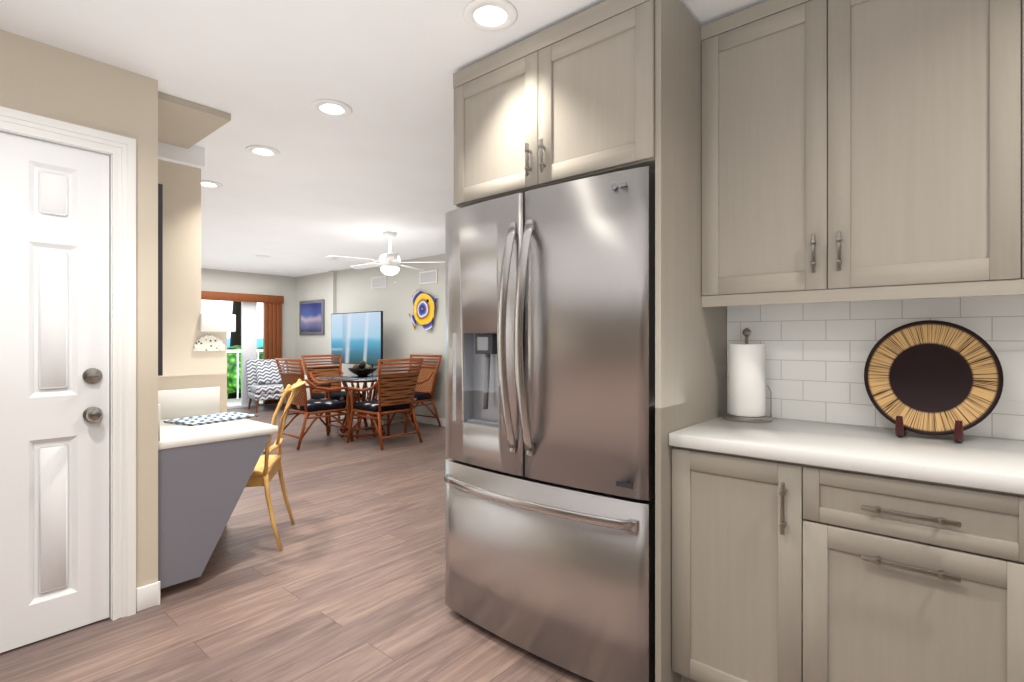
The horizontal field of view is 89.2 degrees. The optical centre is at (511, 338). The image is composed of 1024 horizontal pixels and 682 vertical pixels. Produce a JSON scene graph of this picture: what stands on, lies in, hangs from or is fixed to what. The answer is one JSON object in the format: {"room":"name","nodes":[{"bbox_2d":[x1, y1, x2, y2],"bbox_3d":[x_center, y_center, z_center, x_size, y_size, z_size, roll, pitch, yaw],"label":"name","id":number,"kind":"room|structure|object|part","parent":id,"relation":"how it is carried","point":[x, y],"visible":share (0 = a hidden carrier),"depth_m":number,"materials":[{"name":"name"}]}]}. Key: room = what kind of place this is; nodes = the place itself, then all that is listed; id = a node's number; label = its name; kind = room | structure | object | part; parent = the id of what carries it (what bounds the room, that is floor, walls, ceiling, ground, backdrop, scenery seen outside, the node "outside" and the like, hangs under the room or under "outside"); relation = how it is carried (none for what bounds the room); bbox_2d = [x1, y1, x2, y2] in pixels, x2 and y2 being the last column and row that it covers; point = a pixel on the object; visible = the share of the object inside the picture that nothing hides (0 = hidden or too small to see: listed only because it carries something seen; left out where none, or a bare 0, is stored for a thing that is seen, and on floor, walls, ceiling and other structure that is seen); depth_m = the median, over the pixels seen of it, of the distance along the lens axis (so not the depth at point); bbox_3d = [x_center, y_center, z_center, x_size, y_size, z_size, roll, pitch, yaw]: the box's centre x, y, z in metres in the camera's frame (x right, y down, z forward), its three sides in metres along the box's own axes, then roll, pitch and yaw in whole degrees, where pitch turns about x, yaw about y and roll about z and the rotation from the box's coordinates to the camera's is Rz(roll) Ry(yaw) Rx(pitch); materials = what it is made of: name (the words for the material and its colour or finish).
{"room":"kitchen","nodes":[
{"label":"kitchen","id":0,"kind":"room"},
{"bbox_2d":[0,29,157,587],"bbox_3d":[-3.085,0.015,1.418,0.940,2.420,3.372,0,0,40],"label":"wall","id":1,"kind":"structure","parent":0,"point":[45,80],"depth_m":2.34,"materials":[{"name":"beige paint"}]},
{"bbox_2d":[0,132,108,652],"bbox_3d":[-2.046,0.207,1.918,0.102,2.019,0.910,0,0,40],"label":"entry door","id":2,"kind":"structure","parent":1,"relation":"in","point":[54,389],"depth_m":2.13,"materials":[{"name":"white wood"}]},
{"bbox_2d":[0,106,135,620],"bbox_3d":[-2.074,0.168,1.941,0.124,2.115,1.085,0,0,40],"label":"trim","id":3,"kind":"structure","parent":1,"relation":"attached to","point":[119,150],"depth_m":2.28,"materials":[{"name":"white"}]},
{"bbox_2d":[158,142,235,526],"bbox_3d":[-2.083,0.015,3.211,0.210,2.420,0.657,0,0,40],"label":"wall","id":4,"kind":"structure","parent":0,"point":[187,324],"depth_m":3.21,"materials":[{"name":"white"}]},
{"bbox_2d":[158,184,162,375],"bbox_3d":[-1.869,-0.276,2.613,0.608,0.893,0.020,0,0,40],"label":"picture frame","id":5,"kind":"object","parent":4,"relation":"attached to","point":[160,279],"depth_m":2.42,"materials":[{"name":"grey"}]},
{"bbox_2d":[193,335,225,350],"bbox_3d":[-1.927,0.026,3.310,0.010,0.100,0.191,0,0,40],"label":"decor","id":6,"kind":"object","parent":4,"relation":"attached to","point":[209,343],"visible":1,"depth_m":3.31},
{"bbox_2d":[158,387,277,588],"bbox_3d":[-1.773,0.742,2.896,0.785,0.867,0.576,0,0,40],"label":"desk","id":7,"kind":"object","parent":4,"relation":"attached to","point":[205,471],"visible":0.52,"depth_m":2.59,"materials":[{"name":"white"}]},
{"bbox_2d":[163,412,258,425],"bbox_3d":[-1.783,0.473,3.092,0.280,0.012,0.410,0,0,28],"label":"placemat","id":8,"kind":"object","parent":7,"relation":"on","point":[207,419],"visible":1,"depth_m":3.05,"materials":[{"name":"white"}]},
{"bbox_2d":[136,399,444,611],"bbox_3d":[-2.586,1.173,5.887,7.779,0.105,4.263,0,0,40],"label":"baseboard","id":9,"kind":"structure","parent":4,"relation":"attached to","point":[147,596],"depth_m":2.37,"materials":[{"name":"white"}]},
{"bbox_2d":[201,268,295,403],"bbox_3d":[-5.642,0.015,8.391,0.120,2.420,4.400,0,0,40],"label":"wall","id":10,"kind":"structure","parent":0,"point":[213,280],"depth_m":9.63,"materials":[{"name":"beige paint"}]},
{"bbox_2d":[201,291,283,303],"bbox_3d":[-5.198,-0.734,8.735,0.108,0.142,2.720,0,0,40],"label":"wood valance","id":11,"kind":"object","parent":10,"relation":"attached to","point":[227,296],"visible":0.48,"depth_m":9.16,"materials":[{"name":"brown wood"}]},
{"bbox_2d":[263,303,281,403],"bbox_3d":[-4.441,0.267,9.631,0.083,1.856,0.326,0,0,40],"label":"blind stack","id":12,"kind":"object","parent":11,"relation":"hanging from","point":[272,330],"visible":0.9,"depth_m":9.60,"materials":[{"name":"brown wood"}]},
{"bbox_2d":[227,302,277,408],"bbox_3d":[-5.267,0.211,8.833,0.116,2.028,2.656,0,0,40],"label":"window","id":13,"kind":"structure","parent":10,"relation":"in","point":[248,330],"depth_m":9.37,"materials":[{"name":"white"}]},
{"bbox_2d":[0,403,593,681],"bbox_3d":[-1.871,1.250,3.356,12.395,0.050,7.900,0,0,40],"label":"floor","id":14,"kind":"structure","parent":0,"point":[347,584],"depth_m":2.42,"materials":[{"name":"brown wood"}]},
{"bbox_2d":[245,359,289,412],"bbox_3d":[-4.207,0.797,9.120,0.720,0.863,0.818,0,0,-38],"label":"armchair","id":15,"kind":"object","parent":14,"relation":"on","point":[263,380],"visible":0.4,"depth_m":9.04,"materials":[{"name":"fabric"}]},
{"bbox_2d":[245,379,305,551],"bbox_3d":[-1.576,0.746,3.173,0.593,0.963,0.492,0,0,-15],"label":"desk chair","id":16,"kind":"object","parent":14,"relation":"on","point":[268,467],"visible":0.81,"depth_m":3.05,"materials":[{"name":"yellow wood"}]},
{"bbox_2d":[275,358,353,449],"bbox_3d":[-2.352,0.728,6.172,0.645,1.005,0.711,0,0,40],"label":"dining chair","id":17,"kind":"object","parent":14,"relation":"on","point":[301,404],"visible":0.88,"depth_m":6.01,"materials":[{"name":"wood"}]},
{"bbox_2d":[301,354,367,432],"bbox_3d":[-2.461,0.728,7.193,0.711,1.005,0.645,0,0,40],"label":"dining chair","id":18,"kind":"object","parent":14,"relation":"on","point":[313,373],"visible":0.6,"depth_m":7.26,"materials":[{"name":"wicker"}]},
{"bbox_2d":[316,373,384,437],"bbox_3d":[-1.933,0.854,6.688,1.104,0.753,1.104,0,0,40],"label":"dining table","id":19,"kind":"object","parent":14,"relation":"on","point":[345,379],"visible":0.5,"depth_m":6.53,"materials":[{"name":"clear glass"}]},
{"bbox_2d":[348,361,376,376],"bbox_3d":[-1.908,0.379,6.640,0.370,0.195,0.370,0,0,40],"label":"centerpiece bowl","id":20,"kind":"object","parent":19,"relation":"on","point":[362,369],"visible":1,"depth_m":6.55,"materials":[{"name":"black"}]},
{"bbox_2d":[303,375,407,424],"bbox_3d":[-2.588,0.925,8.289,2.370,0.600,0.465,0,0,40],"label":"tv console","id":21,"kind":"object","parent":14,"relation":"on","point":[399,416],"visible":0.02,"depth_m":7.63,"materials":[{"name":"white"}]},
{"bbox_2d":[331,311,382,366],"bbox_3d":[-2.409,0.105,8.028,1.360,1.031,0.214,0,0,40],"label":"flat-screen tv","id":22,"kind":"object","parent":21,"relation":"on","point":[356,337],"visible":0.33,"depth_m":7.96,"materials":[{"name":"black plastic"}]},
{"bbox_2d":[346,358,423,449],"bbox_3d":[-1.502,0.728,6.145,0.692,1.005,0.633,0,0,40],"label":"dining chair","id":23,"kind":"object","parent":14,"relation":"on","point":[396,391],"visible":1,"depth_m":5.99,"materials":[{"name":"wicker"}]},
{"bbox_2d":[376,354,441,432],"bbox_3d":[-1.421,0.728,7.171,0.633,1.005,0.692,0,0,36],"label":"dining chair","id":24,"kind":"object","parent":14,"relation":"on","point":[424,388],"visible":0.5,"depth_m":7.26,"materials":[{"name":"wicker"}]},
{"bbox_2d":[444,166,654,681],"bbox_3d":[0.240,0.330,2.210,0.978,1.790,0.758,0,0,40],"label":"fridge","id":25,"kind":"object","parent":14,"relation":"on","point":[549,478],"visible":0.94,"depth_m":1.89,"materials":[{"name":"grey"}]},
{"bbox_3d":[-0.110,-0.018,2.187,0.473,1.094,0.097,0,0,40],"label":"door","id":26,"kind":"part","parent":25,"relation":"part of","materials":[{"name":"silver metal"}]},
{"bbox_2d":[672,446,771,681],"bbox_3d":[0.893,0.791,1.816,0.456,0.868,0.573,0,0,40],"label":"base cabinet","id":27,"kind":"object","parent":14,"relation":"on","point":[722,502],"depth_m":1.64,"materials":[{"name":"beige wood"}]},
{"bbox_2d":[772,460,999,681],"bbox_3d":[1.205,0.791,1.551,0.617,0.868,0.573,0,0,40],"label":"base cabinet","id":28,"kind":"object","parent":14,"relation":"on","point":[782,571],"depth_m":1.37,"materials":[{"name":"beige wood"}]},
{"bbox_2d":[669,416,1023,494],"bbox_3d":[1.404,0.334,1.362,1.820,0.042,0.590,0,0,40],"label":"countertop","id":29,"kind":"structure","parent":28,"relation":"on","point":[989,463],"depth_m":1.50,"materials":[{"name":"white stone"}]},
{"bbox_2d":[722,328,772,422],"bbox_3d":[0.917,0.135,2.028,0.180,0.354,0.180,0,0,40],"label":"paper towel holder","id":30,"kind":"object","parent":29,"relation":"on","point":[747,381],"visible":1,"depth_m":1.97,"materials":[{"name":"white paper"}]},
{"bbox_2d":[864,320,1003,442],"bbox_3d":[1.322,0.127,1.646,0.342,0.373,0.179,0,0,40],"label":"decorative plate","id":31,"kind":"object","parent":29,"relation":"on","point":[931,377],"visible":1,"depth_m":1.65,"materials":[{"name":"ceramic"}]},
{"bbox_2d":[1000,492,1023,681],"bbox_3d":[1.578,0.791,1.234,0.616,0.868,0.573,0,0,40],"label":"base cabinet","id":32,"kind":"object","parent":14,"relation":"on","point":[1011,504],"depth_m":1.21,"materials":[{"name":"beige wood"}]},
{"bbox_2d":[296,254,444,418],"bbox_3d":[-1.229,0.015,7.572,7.910,2.420,0.180,0,0,40],"label":"wall","id":33,"kind":"structure","parent":0,"point":[346,291],"depth_m":8.10,"materials":[{"name":"beige paint"}]},
{"bbox_2d":[299,299,324,334],"bbox_3d":[-3.712,-0.395,9.614,0.860,0.640,0.033,0,0,40],"label":"framed art","id":34,"kind":"object","parent":33,"relation":"attached to","point":[311,317],"visible":1,"depth_m":9.56,"materials":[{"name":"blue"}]},
{"bbox_2d":[371,275,386,288],"bbox_3d":[-2.123,-0.903,8.281,0.396,0.187,0.012,0,0,40],"label":"vent","id":35,"kind":"object","parent":33,"relation":"attached to","point":[379,282],"visible":1,"depth_m":8.28,"materials":[{"name":"white"}]},
{"bbox_2d":[408,290,436,330],"bbox_3d":[-1.284,-0.419,7.514,0.640,0.650,0.084,-37,-23,34],"label":"art","id":36,"kind":"object","parent":33,"relation":"attached to","point":[424,309],"visible":1,"depth_m":7.47,"materials":[{"name":"ceramic"}]},
{"bbox_2d":[419,270,437,284],"bbox_3d":[-1.210,-0.893,7.508,0.386,0.187,0.012,0,0,40],"label":"vent","id":37,"kind":"object","parent":33,"relation":"attached to","point":[428,277],"visible":1,"depth_m":7.50,"materials":[{"name":"white"}]},
{"bbox_2d":[0,0,767,276],"bbox_3d":[-1.871,-1.218,3.356,12.395,0.115,7.900,0,0,40],"label":"ceiling","id":38,"kind":"structure","parent":0,"point":[235,78],"depth_m":2.57,"materials":[{"name":"white paint"}]},
{"bbox_2d":[201,180,222,187],"bbox_3d":[-2.321,-1.190,3.990,0.205,0.008,0.164,0,0,40],"label":"recessed light","id":39,"kind":"object","parent":38,"relation":"in","point":[204,183],"depth_m":4.00,"materials":[{"name":"white"}]},
{"bbox_2d":[246,145,279,156],"bbox_3d":[-1.576,-1.190,3.285,0.205,0.008,0.195,0,0,40],"label":"recessed light","id":40,"kind":"object","parent":38,"relation":"in","point":[263,151],"depth_m":3.29,"materials":[{"name":"white"}]},
{"bbox_2d":[311,99,351,116],"bbox_3d":[-0.925,-1.190,2.670,0.202,0.008,0.197,0,0,40],"label":"recessed light","id":41,"kind":"object","parent":38,"relation":"in","point":[333,108],"depth_m":2.67,"materials":[{"name":"white"}]},
{"bbox_2d":[326,232,444,282],"bbox_3d":[-1.421,-0.913,5.877,1.293,0.561,1.340,0,0,40],"label":"ceiling fan","id":42,"kind":"object","parent":38,"relation":"hanging from","point":[389,262],"visible":0.98,"depth_m":5.77,"materials":[{"name":"white"}]},
{"bbox_2d":[463,0,516,31],"bbox_3d":[-0.080,-1.190,1.901,0.199,0.008,0.197,0,0,40],"label":"recessed light","id":43,"kind":"object","parent":38,"relation":"in","point":[493,15],"depth_m":1.90,"materials":[{"name":"white"}]},
{"bbox_2d":[727,295,1023,440],"bbox_3d":[1.811,0.015,1.486,4.360,2.420,0.131,0,0,40],"label":"wall","id":44,"kind":"structure","parent":0,"point":[817,354],"depth_m":1.90,"materials":[{"name":"tile"}]},
{"bbox_2d":[453,0,726,681],"bbox_3d":[0.311,0.025,2.228,0.964,2.400,0.695,0,0,40],"label":"upper cabinet","id":45,"kind":"object","parent":44,"relation":"attached to","point":[607,87],"visible":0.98,"depth_m":1.85,"materials":[{"name":"beige wood"}]},
{"bbox_2d":[701,0,980,303],"bbox_3d":[1.161,-0.667,1.768,0.927,1.014,0.298,0,0,40],"label":"upper cabinet","id":46,"kind":"object","parent":44,"relation":"attached to","point":[862,150],"depth_m":1.66,"materials":[{"name":"beige wood"}]},
{"bbox_2d":[977,0,1023,295],"bbox_3d":[1.788,-0.667,1.236,0.972,1.014,0.298,0,0,40],"label":"upper cabinet","id":47,"kind":"object","parent":44,"relation":"attached to","point":[1002,21],"depth_m":1.42,"materials":[{"name":"beige wood"}]},
{"label":"outside","id":48,"kind":"structure","parent":0,"visible":0},
{"bbox_2d":[201,300,262,398],"bbox_3d":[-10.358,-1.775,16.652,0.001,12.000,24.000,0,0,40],"label":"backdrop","id":49,"kind":"structure","parent":48,"point":[214,307],"depth_m":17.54,"materials":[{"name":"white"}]},
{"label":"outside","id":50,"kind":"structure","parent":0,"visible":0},
{"bbox_2d":[227,301,262,405],"bbox_3d":[-7.154,-1.306,12.963,8.081,6.069,8.155,0,0,40],"label":"garden","id":51,"kind":"object","parent":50,"point":[234,373],"visible":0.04,"depth_m":11.46,"materials":[{"name":"green plant"}]}
]}

